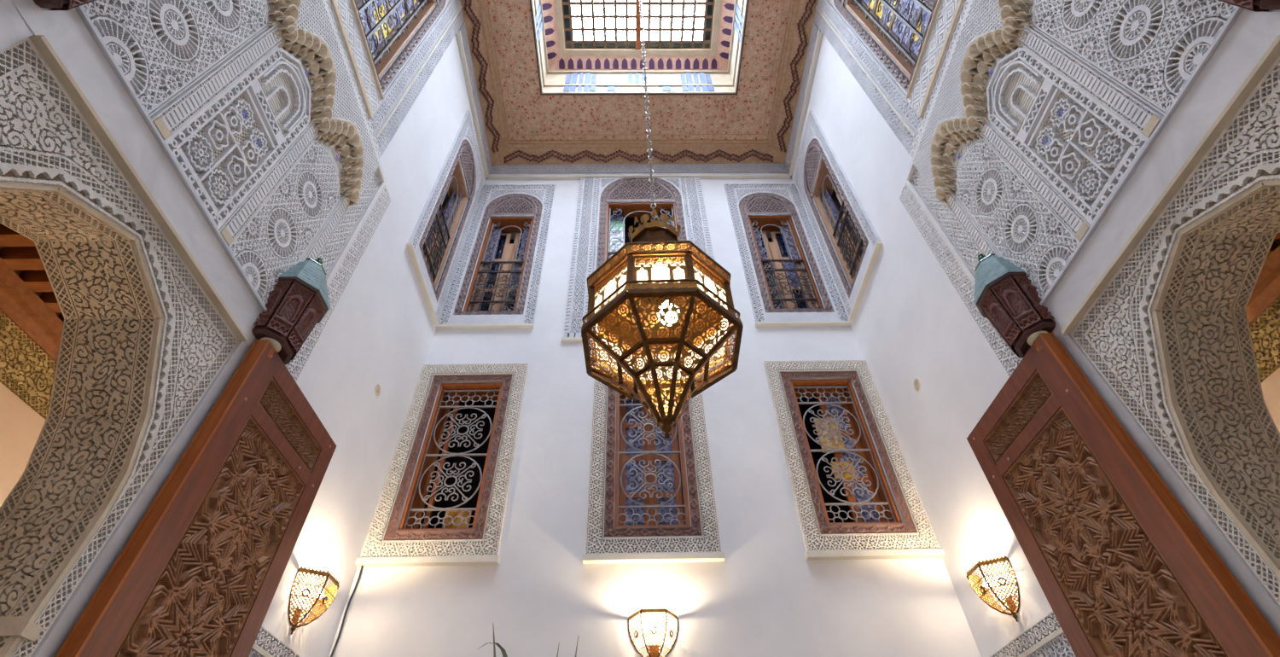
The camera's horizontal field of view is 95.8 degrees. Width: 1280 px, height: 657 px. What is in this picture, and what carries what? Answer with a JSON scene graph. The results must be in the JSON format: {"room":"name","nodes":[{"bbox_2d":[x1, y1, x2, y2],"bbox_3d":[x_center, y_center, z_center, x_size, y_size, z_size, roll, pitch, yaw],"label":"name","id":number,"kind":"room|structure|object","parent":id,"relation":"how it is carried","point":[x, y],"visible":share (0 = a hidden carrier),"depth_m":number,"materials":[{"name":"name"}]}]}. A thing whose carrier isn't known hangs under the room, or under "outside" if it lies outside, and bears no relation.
{"room":"riad courtyard","nodes":[
{"label":"riad courtyard","id":0,"kind":"room"},
{"bbox_2d":[0,246,61,506],"bbox_3d":[-3.384,0.428,1.813,2.200,5.100,6.000,0,-45,-1],"label":"wall","id":1,"kind":"structure","parent":0,"point":[28,355],"depth_m":4.12,"materials":[{"name":"paint"}]},
{"bbox_2d":[0,223,63,345],"bbox_3d":[-3.426,-1.190,3.448,2.200,0.500,6.000,0,-45,-1],"label":"ceiling","id":2,"kind":"structure","parent":0,"point":[19,253],"depth_m":4.04,"materials":[{"name":"brown wood"}]},
{"bbox_2d":[261,0,486,656],"bbox_3d":[-2.139,-0.997,3.109,0.360,8.900,5.700,0,-45,-1],"label":"wall","id":3,"kind":"structure","parent":0,"point":[381,329],"depth_m":4.24,"materials":[{"name":"white paint"}]},
{"bbox_2d":[33,0,95,10],"bbox_3d":[-1.840,-1.358,1.997,0.205,0.770,0.336,0,-45,-1],"label":"corbel","id":4,"kind":"object","parent":3,"relation":"attached to","point":[54,4],"visible":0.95,"depth_m":1.85,"materials":[{"name":"brown wood"}]},
{"bbox_2d":[0,34,248,656],"bbox_3d":[-2.058,0.788,1.063,0.420,3.478,1.370,0,-45,-1],"label":"archway","id":5,"kind":"object","parent":3,"relation":"attached to","point":[146,333],"visible":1,"depth_m":2.17,"materials":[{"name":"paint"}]},
{"bbox_2d":[0,0,267,656],"bbox_3d":[-1.885,0.710,1.143,0.050,3.696,1.640,0,-45,-1],"label":"door surround","id":6,"kind":"object","parent":3,"relation":"attached to","point":[72,34],"visible":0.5,"depth_m":2.18,"materials":[{"name":"grey paint"}]},
{"bbox_2d":[54,339,336,656],"bbox_3d":[-1.824,1.602,1.930,0.073,3.478,0.926,0,-45,-1],"label":"door leaf","id":7,"kind":"structure","parent":6,"relation":"attached to","point":[200,574],"depth_m":2.54,"materials":[{"name":"brown wood"}]},
{"bbox_2d":[81,0,464,382],"bbox_3d":[-1.952,-2.210,4.095,0.068,5.400,2.340,0,-45,-1],"label":"overdoor stucco","id":8,"kind":"structure","parent":3,"relation":"attached to","point":[231,106],"depth_m":2.98,"materials":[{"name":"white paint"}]},
{"bbox_2d":[252,257,330,364],"bbox_3d":[-1.850,-0.149,3.192,0.205,0.770,0.336,0,-45,-1],"label":"pivot bracket","id":9,"kind":"object","parent":8,"relation":"attached to","point":[299,301],"visible":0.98,"depth_m":3.04,"materials":[{"name":"brown wood"}]},
{"bbox_2d":[266,0,363,211],"bbox_3d":[-1.923,-1.500,3.378,0.086,0.502,1.611,0,-45,-1],"label":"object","id":10,"kind":"object","parent":8,"relation":"attached to","point":[310,48],"visible":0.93,"depth_m":3.48,"materials":[{"name":"paint"}]},
{"bbox_2d":[248,625,302,656],"bbox_3d":[-1.896,2.368,1.984,0.030,2.560,1.780,0,-45,-1],"label":"dado","id":11,"kind":"object","parent":3,"relation":"attached to","point":[266,644],"visible":0.16,"depth_m":3.00,"materials":[{"name":"paint"}]},
{"bbox_2d":[288,565,339,634],"bbox_3d":[-1.871,1.578,3.309,0.149,0.323,0.332,0,-45,-1],"label":"wall sconce","id":12,"kind":"object","parent":3,"relation":"attached to","point":[323,602],"visible":1,"depth_m":3.28,"materials":[{"name":"gold metal"}]},
{"bbox_2d":[373,383,381,398],"bbox_3d":[-1.963,0.464,4.334,0.009,0.114,0.116,0,-45,-1],"label":"air vent","id":13,"kind":"object","parent":3,"relation":"in","point":[377,389],"visible":1,"depth_m":4.33,"materials":[{"name":"white paint"}]},
{"bbox_2d":[354,0,451,94],"bbox_3d":[-2.158,-3.059,4.951,0.360,2.700,1.060,0,-45,-1],"label":"window","id":14,"kind":"structure","parent":3,"relation":"in","point":[387,26],"depth_m":4.80,"materials":[{"name":"multicoloured glass"}]},
{"bbox_2d":[406,110,483,324],"bbox_3d":[-2.157,-1.304,6.183,0.375,2.638,0.947,0,-45,-1],"label":"window","id":15,"kind":"structure","parent":3,"relation":"in","point":[428,245],"depth_m":6.05,"materials":[{"name":"grey paint"}]},
{"bbox_2d":[455,22,491,177],"bbox_3d":[-2.018,-2.747,7.125,0.050,0.335,1.800,0,-45,-1],"label":"frieze","id":16,"kind":"object","parent":3,"relation":"attached to","point":[462,37],"visible":0.99,"depth_m":7.00,"materials":[{"name":"grey paint"}]},
{"bbox_2d":[459,0,818,164],"bbox_3d":[0.002,-4.210,6.134,4.080,0.240,5.360,0,-45,-1],"label":"ceiling","id":17,"kind":"structure","parent":0,"point":[524,125],"depth_m":7.54,"materials":[{"name":"paint"}]},
{"bbox_2d":[530,0,747,93],"bbox_3d":[-0.010,-4.401,6.725,2.700,0.950,3.160,0,-45,-1],"label":"well","id":18,"kind":"object","parent":17,"relation":"attached to","point":[714,70],"visible":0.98,"depth_m":7.76,"materials":[{"name":"beige paint"}]},
{"bbox_2d":[561,0,715,49],"bbox_3d":[-0.018,-4.746,7.049,2.034,0.056,2.599,0,-45,-1],"label":"skylight","id":19,"kind":"object","parent":18,"relation":"on","point":[706,42],"visible":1,"depth_m":7.76,"materials":[{"name":"white glass"}]},
{"bbox_2d":[639,0,657,220],"bbox_3d":[0.018,-2.598,4.973,0.030,5.982,0.030,-33,-53,28],"label":"chain","id":20,"kind":"object","parent":19,"relation":"hanging from","point":[645,78],"visible":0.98,"depth_m":3.72,"materials":[{"name":"metal"}]},
{"bbox_2d":[328,175,981,656],"bbox_3d":[0.065,0.889,5.032,4.080,8.900,0.340,0,-45,-1],"label":"wall","id":21,"kind":"structure","parent":0,"point":[765,599],"depth_m":4.01,"materials":[{"name":"white paint"}]},
{"bbox_2d":[330,565,363,656],"bbox_3d":[-1.897,2.731,2.875,0.048,3.115,0.013,0,-45,-1],"label":"cable","id":22,"kind":"object","parent":21,"relation":"attached to","point":[362,567],"visible":1,"depth_m":3.76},
{"bbox_2d":[354,363,528,567],"bbox_3d":[-1.489,1.093,4.765,0.985,1.855,0.385,0,-45,-1],"label":"window","id":23,"kind":"structure","parent":21,"relation":"in","point":[454,512],"depth_m":4.63,"materials":[{"name":"paint"}]},
{"bbox_2d":[435,184,556,329],"bbox_3d":[-1.548,-0.822,6.708,0.947,2.638,0.375,0,-45,-1],"label":"window","id":24,"kind":"structure","parent":21,"relation":"in","point":[503,292],"depth_m":6.46,"materials":[{"name":"grey paint"}]},
{"bbox_2d":[561,177,715,342],"bbox_3d":[0.026,-0.948,6.622,1.610,3.015,0.035,0,-45,-1],"label":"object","id":25,"kind":"object","parent":21,"relation":"attached to","point":[577,306],"visible":0.69,"depth_m":6.70,"materials":[{"name":"paint"}]},
{"bbox_2d":[487,163,790,180],"bbox_3d":[-0.009,-2.120,7.796,4.020,0.335,0.050,0,-45,-1],"label":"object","id":26,"kind":"object","parent":21,"relation":"attached to","point":[701,171],"visible":0.98,"depth_m":7.78,"materials":[{"name":"grey paint"}]},
{"bbox_2d":[591,177,691,331],"bbox_3d":[0.027,-0.884,6.785,1.144,2.943,0.375,0,-45,-1],"label":"window","id":27,"kind":"structure","parent":21,"relation":"in","point":[634,189],"depth_m":7.29,"materials":[{"name":"grey paint"}]},
{"bbox_2d":[627,605,678,656],"bbox_3d":[0.088,1.938,3.631,0.332,0.323,0.149,0,-45,-1],"label":"wall sconce","id":28,"kind":"object","parent":21,"relation":"attached to","point":[654,650],"visible":1,"depth_m":3.63,"materials":[{"name":"gold metal"}]},
{"bbox_2d":[582,362,725,564],"bbox_3d":[0.078,1.080,4.793,0.985,1.855,0.385,0,-45,-1],"label":"window","id":29,"kind":"structure","parent":21,"relation":"in","point":[647,500],"depth_m":4.51,"materials":[{"name":"paint"}]},
{"bbox_2d":[723,183,851,326],"bbox_3d":[1.587,-0.848,6.762,0.947,2.638,0.375,0,-45,-1],"label":"window","id":30,"kind":"structure","parent":21,"relation":"in","point":[782,292],"depth_m":6.52,"materials":[{"name":"grey paint"}]},
{"bbox_2d":[762,360,944,560],"bbox_3d":[1.631,1.067,4.819,0.970,1.855,0.385,0,-45,-1],"label":"window","id":31,"kind":"structure","parent":21,"relation":"in","point":[846,508],"depth_m":4.67,"materials":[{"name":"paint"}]},
{"bbox_2d":[581,209,743,439],"bbox_3d":[0.081,-0.078,2.426,0.609,1.285,0.609,-2,-45,0],"label":"hanging lantern","id":32,"kind":"object","parent":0,"point":[660,292],"visible":1,"depth_m":2.17,"materials":[{"name":"gold metal"}]},
{"bbox_2d":[791,0,1052,656],"bbox_3d":[2.300,-1.035,3.186,0.360,8.900,5.700,0,-45,-1],"label":"wall","id":33,"kind":"structure","parent":0,"point":[910,322],"depth_m":4.29,"materials":[{"name":"white paint"}]},
{"bbox_2d":[785,22,822,175],"bbox_3d":[2.011,-2.781,7.195,0.050,0.335,1.800,0,-45,-1],"label":"frieze","id":34,"kind":"object","parent":33,"relation":"attached to","point":[816,37],"visible":0.99,"depth_m":7.08,"materials":[{"name":"grey paint"}]},
{"bbox_2d":[794,110,882,321],"bbox_3d":[2.207,-1.333,6.267,0.375,2.638,0.947,0,-45,-1],"label":"window","id":35,"kind":"structure","parent":33,"relation":"in","point":[856,241],"depth_m":6.12,"materials":[{"name":"grey paint"}]},
{"bbox_2d":[827,0,937,94],"bbox_3d":[2.221,-3.096,5.027,0.360,2.700,1.060,0,-45,-1],"label":"window","id":36,"kind":"structure","parent":33,"relation":"in","point":[900,27],"depth_m":4.85,"materials":[{"name":"multicoloured glass"}]},
{"bbox_2d":[913,377,920,392],"bbox_3d":[2.107,0.430,4.405,0.009,0.114,0.116,0,-45,-1],"label":"air vent","id":37,"kind":"object","parent":33,"relation":"in","point":[916,384],"visible":1,"depth_m":4.40,"materials":[{"name":"white paint"}]},
{"bbox_2d":[965,553,1019,622],"bbox_3d":[2.070,1.544,3.377,0.149,0.323,0.332,0,-45,-1],"label":"wall sconce","id":38,"kind":"object","parent":33,"relation":"attached to","point":[986,585],"visible":1,"depth_m":3.34,"materials":[{"name":"gold metal"}]},
{"bbox_2d":[814,0,1236,376],"bbox_3d":[2.059,-2.244,4.164,0.068,5.400,2.340,0,-45,-1],"label":"overdoor stucco","id":39,"kind":"structure","parent":33,"relation":"attached to","point":[1071,109],"depth_m":3.07,"materials":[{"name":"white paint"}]},
{"bbox_2d":[930,0,1034,208],"bbox_3d":[2.067,-1.534,3.447,0.086,0.502,1.611,0,-45,-1],"label":"trim","id":40,"kind":"structure","parent":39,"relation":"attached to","point":[980,54],"depth_m":3.55,"materials":[{"name":"paint"}]},
{"bbox_2d":[973,253,1055,357],"bbox_3d":[2.024,-0.182,3.259,0.205,0.770,0.336,0,-45,-1],"label":"pivot bracket","id":41,"kind":"object","parent":39,"relation":"attached to","point":[1004,295],"visible":0.95,"depth_m":3.12,"materials":[{"name":"brown wood"}]},
{"bbox_2d":[988,610,1076,656],"bbox_3d":[2.154,2.333,2.054,0.030,2.560,1.780,0,-45,-1],"label":"dado","id":42,"kind":"object","parent":33,"relation":"attached to","point":[1045,637],"visible":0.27,"depth_m":3.07,"materials":[{"name":"paint"}]},
{"bbox_2d":[1039,5,1279,638],"bbox_3d":[2.144,0.675,1.213,0.050,3.696,1.640,0,-45,-1],"label":"door surround","id":43,"kind":"object","parent":33,"relation":"attached to","point":[1247,35],"visible":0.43,"depth_m":2.29,"materials":[{"name":"grey paint"}]},
{"bbox_2d":[966,331,1279,656],"bbox_3d":[2.071,1.569,1.998,0.073,3.478,0.926,0,-45,-1],"label":"door leaf","id":44,"kind":"structure","parent":43,"relation":"attached to","point":[1123,569],"depth_m":2.57,"materials":[{"name":"brown wood"}]},
{"bbox_2d":[1060,35,1279,605],"bbox_3d":[2.321,0.751,1.139,0.420,3.478,1.370,0,-45,-1],"label":"archway","id":45,"kind":"object","parent":33,"relation":"attached to","point":[1166,325],"visible":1,"depth_m":2.30,"materials":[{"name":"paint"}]},
{"bbox_2d":[1218,0,1279,11],"bbox_3d":[2.034,-1.391,2.064,0.205,0.770,0.336,0,-45,-1],"label":"corbel","id":46,"kind":"object","parent":33,"relation":"attached to","point":[1253,5],"visible":0.98,"depth_m":1.93,"materials":[{"name":"brown wood"}]},
{"bbox_2d":[1245,238,1279,433],"bbox_3d":[3.614,0.368,1.935,2.200,5.100,6.000,0,-45,-1],"label":"wall","id":47,"kind":"structure","parent":0,"point":[1263,313],"depth_m":4.19,"materials":[{"name":"paint"}]},
{"bbox_2d":[1246,232,1279,306],"bbox_3d":[3.572,-1.249,3.569,2.200,0.500,6.000,0,-45,-1],"label":"ceiling","id":48,"kind":"structure","parent":0,"point":[1271,270],"depth_m":4.12,"materials":[{"name":"brown wood"}]},
{"bbox_3d":[0.163,2.155,-0.044,9.600,0.100,6.400,0,-45,-1],"label":"floor","id":49,"kind":"structure","parent":0,"visible":0},
{"bbox_2d":[478,622,578,656],"bbox_3d":[-0.440,1.992,1.495,0.852,2.340,0.740,0,-45,-1],"label":"potted palm","id":50,"kind":"object","parent":49,"relation":"on","point":[503,650],"visible":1,"depth_m":2.31,"materials":[{"name":"plant"}]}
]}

